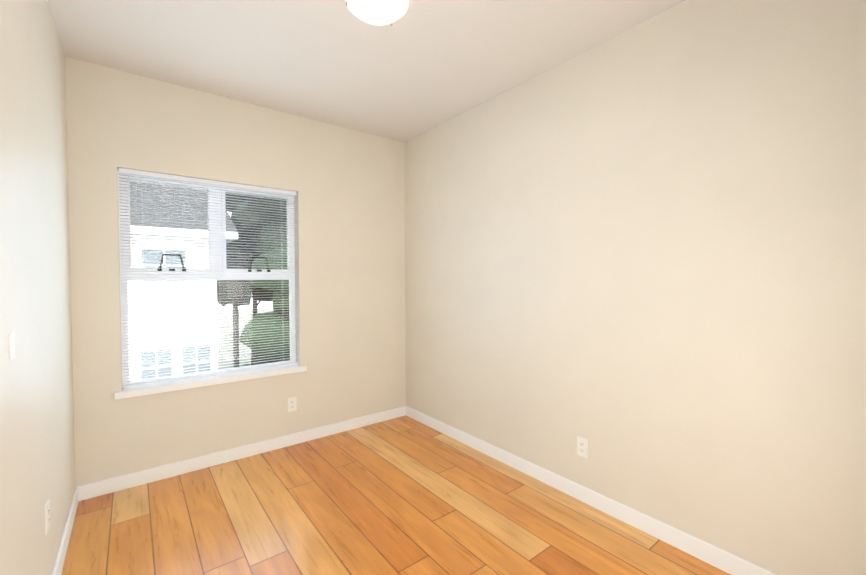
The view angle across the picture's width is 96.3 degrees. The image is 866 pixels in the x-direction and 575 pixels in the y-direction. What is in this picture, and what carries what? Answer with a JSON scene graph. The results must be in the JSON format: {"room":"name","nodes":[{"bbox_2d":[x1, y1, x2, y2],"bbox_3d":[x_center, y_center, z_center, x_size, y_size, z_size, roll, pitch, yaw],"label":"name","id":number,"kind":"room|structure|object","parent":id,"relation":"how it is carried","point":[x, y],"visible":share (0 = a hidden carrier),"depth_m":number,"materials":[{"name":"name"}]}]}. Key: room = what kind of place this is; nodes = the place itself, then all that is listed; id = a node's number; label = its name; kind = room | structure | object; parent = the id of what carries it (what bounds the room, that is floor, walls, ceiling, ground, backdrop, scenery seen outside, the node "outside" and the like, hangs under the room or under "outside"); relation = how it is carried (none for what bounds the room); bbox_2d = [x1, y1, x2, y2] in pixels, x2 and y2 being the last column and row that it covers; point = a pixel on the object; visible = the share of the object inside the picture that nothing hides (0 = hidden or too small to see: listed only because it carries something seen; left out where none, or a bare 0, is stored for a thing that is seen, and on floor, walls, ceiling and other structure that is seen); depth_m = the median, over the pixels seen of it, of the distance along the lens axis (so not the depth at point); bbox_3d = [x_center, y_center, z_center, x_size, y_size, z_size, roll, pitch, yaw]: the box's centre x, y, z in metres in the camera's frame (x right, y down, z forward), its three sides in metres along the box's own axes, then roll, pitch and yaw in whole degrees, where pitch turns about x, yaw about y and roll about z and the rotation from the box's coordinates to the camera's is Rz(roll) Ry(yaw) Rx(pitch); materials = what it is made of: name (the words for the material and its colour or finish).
{"room":"empty room","nodes":[
{"label":"empty room","id":0,"kind":"room"},
{"bbox_2d":[0,0,75,574],"bbox_3d":[-1.200,-0.010,0.897,0.200,2.740,4.020,-1,2,-38],"label":"wall","id":1,"kind":"structure","parent":0,"point":[37,457],"depth_m":1.49,"materials":[{"name":"paint"}]},
{"bbox_2d":[9,332,15,359],"bbox_3d":[-1.293,0.179,1.195,0.012,0.078,0.048,-1,2,-38],"label":"light switch","id":2,"kind":"object","parent":1,"relation":"attached to","point":[12,344],"visible":0.98,"depth_m":1.19,"materials":[{"name":"plastic"}]},
{"bbox_2d":[45,499,49,533],"bbox_3d":[-1.610,0.957,1.621,0.008,0.115,0.070,-1,2,-38],"label":"electrical outlet","id":3,"kind":"object","parent":1,"relation":"attached to","point":[47,515],"visible":0.98,"depth_m":1.61,"materials":[{"name":"plastic"}]},
{"bbox_2d":[52,487,78,574],"bbox_3d":[-1.104,1.310,0.985,0.014,0.095,3.606,-1,2,-38],"label":"baseboard","id":4,"kind":"structure","parent":1,"relation":"attached to","point":[60,558],"depth_m":1.98,"materials":[{"name":"paint"}]},
{"bbox_2d":[65,57,405,485],"bbox_3d":[-1.317,-0.058,3.225,2.473,2.740,0.200,-1,2,-38],"label":"wall","id":5,"kind":"structure","parent":0,"point":[347,185],"depth_m":2.96,"materials":[{"name":"paint"}]},
{"bbox_2d":[118,171,295,387],"bbox_3d":[-1.666,-0.062,2.997,1.173,1.470,0.072,-1,2,-38],"label":"window","id":6,"kind":"structure","parent":5,"relation":"in","point":[126,270],"depth_m":2.93,"materials":[{"name":"plastic"}]},
{"bbox_2d":[130,181,287,268],"bbox_3d":[-1.649,-0.442,2.965,1.093,0.628,0.001,-1,2,-38],"label":"screen","id":7,"kind":"object","parent":6,"relation":"attached to","point":[207,232],"visible":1,"depth_m":2.90,"materials":[{"name":"grey metal"}]},
{"bbox_2d":[119,168,298,387],"bbox_3d":[-1.602,-0.068,2.914,1.157,1.450,0.040,-1,2,-38],"label":"window blind","id":8,"kind":"object","parent":6,"relation":"attached to","point":[188,179],"visible":0.96,"depth_m":2.85,"materials":[{"name":"white plastic"}]},
{"bbox_2d":[157,254,270,271],"bbox_3d":[-1.636,-0.184,2.955,0.758,0.123,0.026,-1,2,-38],"label":"handle","id":9,"kind":"object","parent":6,"relation":"attached to","point":[185,269],"visible":0.85,"depth_m":2.81,"materials":[{"name":"brown metal"}]},
{"bbox_2d":[114,364,306,399],"bbox_3d":[-1.600,0.690,2.932,1.253,0.042,0.155,-1,2,-38],"label":"window sill","id":10,"kind":"structure","parent":5,"relation":"attached to","point":[135,391],"depth_m":2.82,"materials":[{"name":"paint"}]},
{"bbox_2d":[75,406,405,500],"bbox_3d":[-1.245,1.266,3.168,2.473,0.095,0.014,-1,2,-38],"label":"baseboard","id":11,"kind":"structure","parent":5,"relation":"attached to","point":[111,485],"depth_m":2.90,"materials":[{"name":"paint"}]},
{"bbox_2d":[288,397,296,411],"bbox_3d":[-1.171,0.971,3.225,0.070,0.115,0.008,-1,2,-38],"label":"electrical outlet","id":12,"kind":"object","parent":5,"relation":"attached to","point":[292,403],"visible":1,"depth_m":3.22,"materials":[{"name":"plastic"}]},
{"bbox_2d":[48,0,684,142],"bbox_3d":[-0.152,-1.452,1.688,2.873,0.100,4.020,-1,2,-38],"label":"ceiling","id":13,"kind":"structure","parent":0,"point":[418,68],"depth_m":2.28,"materials":[{"name":"paint"}]},
{"bbox_2d":[345,0,407,25],"bbox_3d":[-0.274,-1.361,1.892,0.304,0.090,0.304,-1,2,-38],"label":"ceiling light","id":14,"kind":"object","parent":13,"relation":"attached to","point":[380,12],"visible":1,"depth_m":1.87,"materials":[{"name":"white glass"}]},
{"bbox_2d":[61,415,730,574],"bbox_3d":[-0.138,1.362,1.746,2.873,0.050,4.020,-1,2,-38],"label":"floor","id":15,"kind":"structure","parent":0,"point":[404,495],"depth_m":2.20,"materials":[{"name":"brown wood"}]},
{"bbox_2d":[404,0,865,574],"bbox_3d":[0.910,-0.055,2.538,0.200,2.740,4.020,-1,2,-38],"label":"wall","id":16,"kind":"structure","parent":0,"point":[636,256],"depth_m":1.96,"materials":[{"name":"paint"}]},
{"bbox_2d":[577,436,587,457],"bbox_3d":[0.918,0.983,2.386,0.008,0.115,0.070,-1,2,-38],"label":"electrical outlet","id":17,"kind":"object","parent":16,"relation":"attached to","point":[582,447],"visible":1,"depth_m":2.38,"materials":[{"name":"plastic"}]},
{"bbox_2d":[406,406,776,574],"bbox_3d":[0.837,1.269,2.494,0.014,0.095,3.606,-1,2,-38],"label":"baseboard","id":18,"kind":"structure","parent":16,"relation":"attached to","point":[719,558],"depth_m":2.23,"materials":[{"name":"paint"}]},
{"label":"outside","id":19,"kind":"structure","parent":0,"visible":0},
{"bbox_2d":[217,308,273,368],"bbox_3d":[-20.780,4.029,26.355,80.000,0.200,59.500,-1,2,-38],"label":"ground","id":20,"kind":"structure","parent":19,"point":[222,316],"depth_m":31.33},
{"bbox_2d":[128,181,237,380],"bbox_3d":[-11.597,0.121,11.259,9.000,8.150,9.400,-1,2,-38],"label":"house","id":21,"kind":"structure","parent":20,"relation":"on","point":[154,286],"depth_m":9.81,"materials":[{"name":"white paint"}]},
{"bbox_2d":[228,283,242,366],"bbox_3d":[-5.198,2.035,10.251,0.300,4.300,0.300,-1,2,-38],"label":"post","id":22,"kind":"object","parent":20,"relation":"on","point":[232,286],"depth_m":10.17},
{"bbox_2d":[217,243,273,364],"bbox_3d":[-9.684,-0.128,19.470,5.019,8.292,4.910,-1,2,-38],"label":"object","id":23,"kind":"object","parent":20,"relation":"on","point":[245,298],"depth_m":17.82,"materials":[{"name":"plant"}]},
{"bbox_2d":[225,193,286,257],"bbox_3d":[-4.535,0.046,12.102,3.688,8.200,4.303,-1,2,-38],"label":"tree","id":24,"kind":"object","parent":20,"relation":"on","point":[262,230],"depth_m":11.09,"materials":[{"name":"green plant"}]},
{"bbox_2d":[238,245,289,364],"bbox_3d":[-3.651,1.520,10.570,3.007,5.313,2.984,-1,2,-38],"label":"bush","id":25,"kind":"object","parent":20,"relation":"on","point":[268,284],"depth_m":9.58,"materials":[{"name":"green plant"}]}
]}

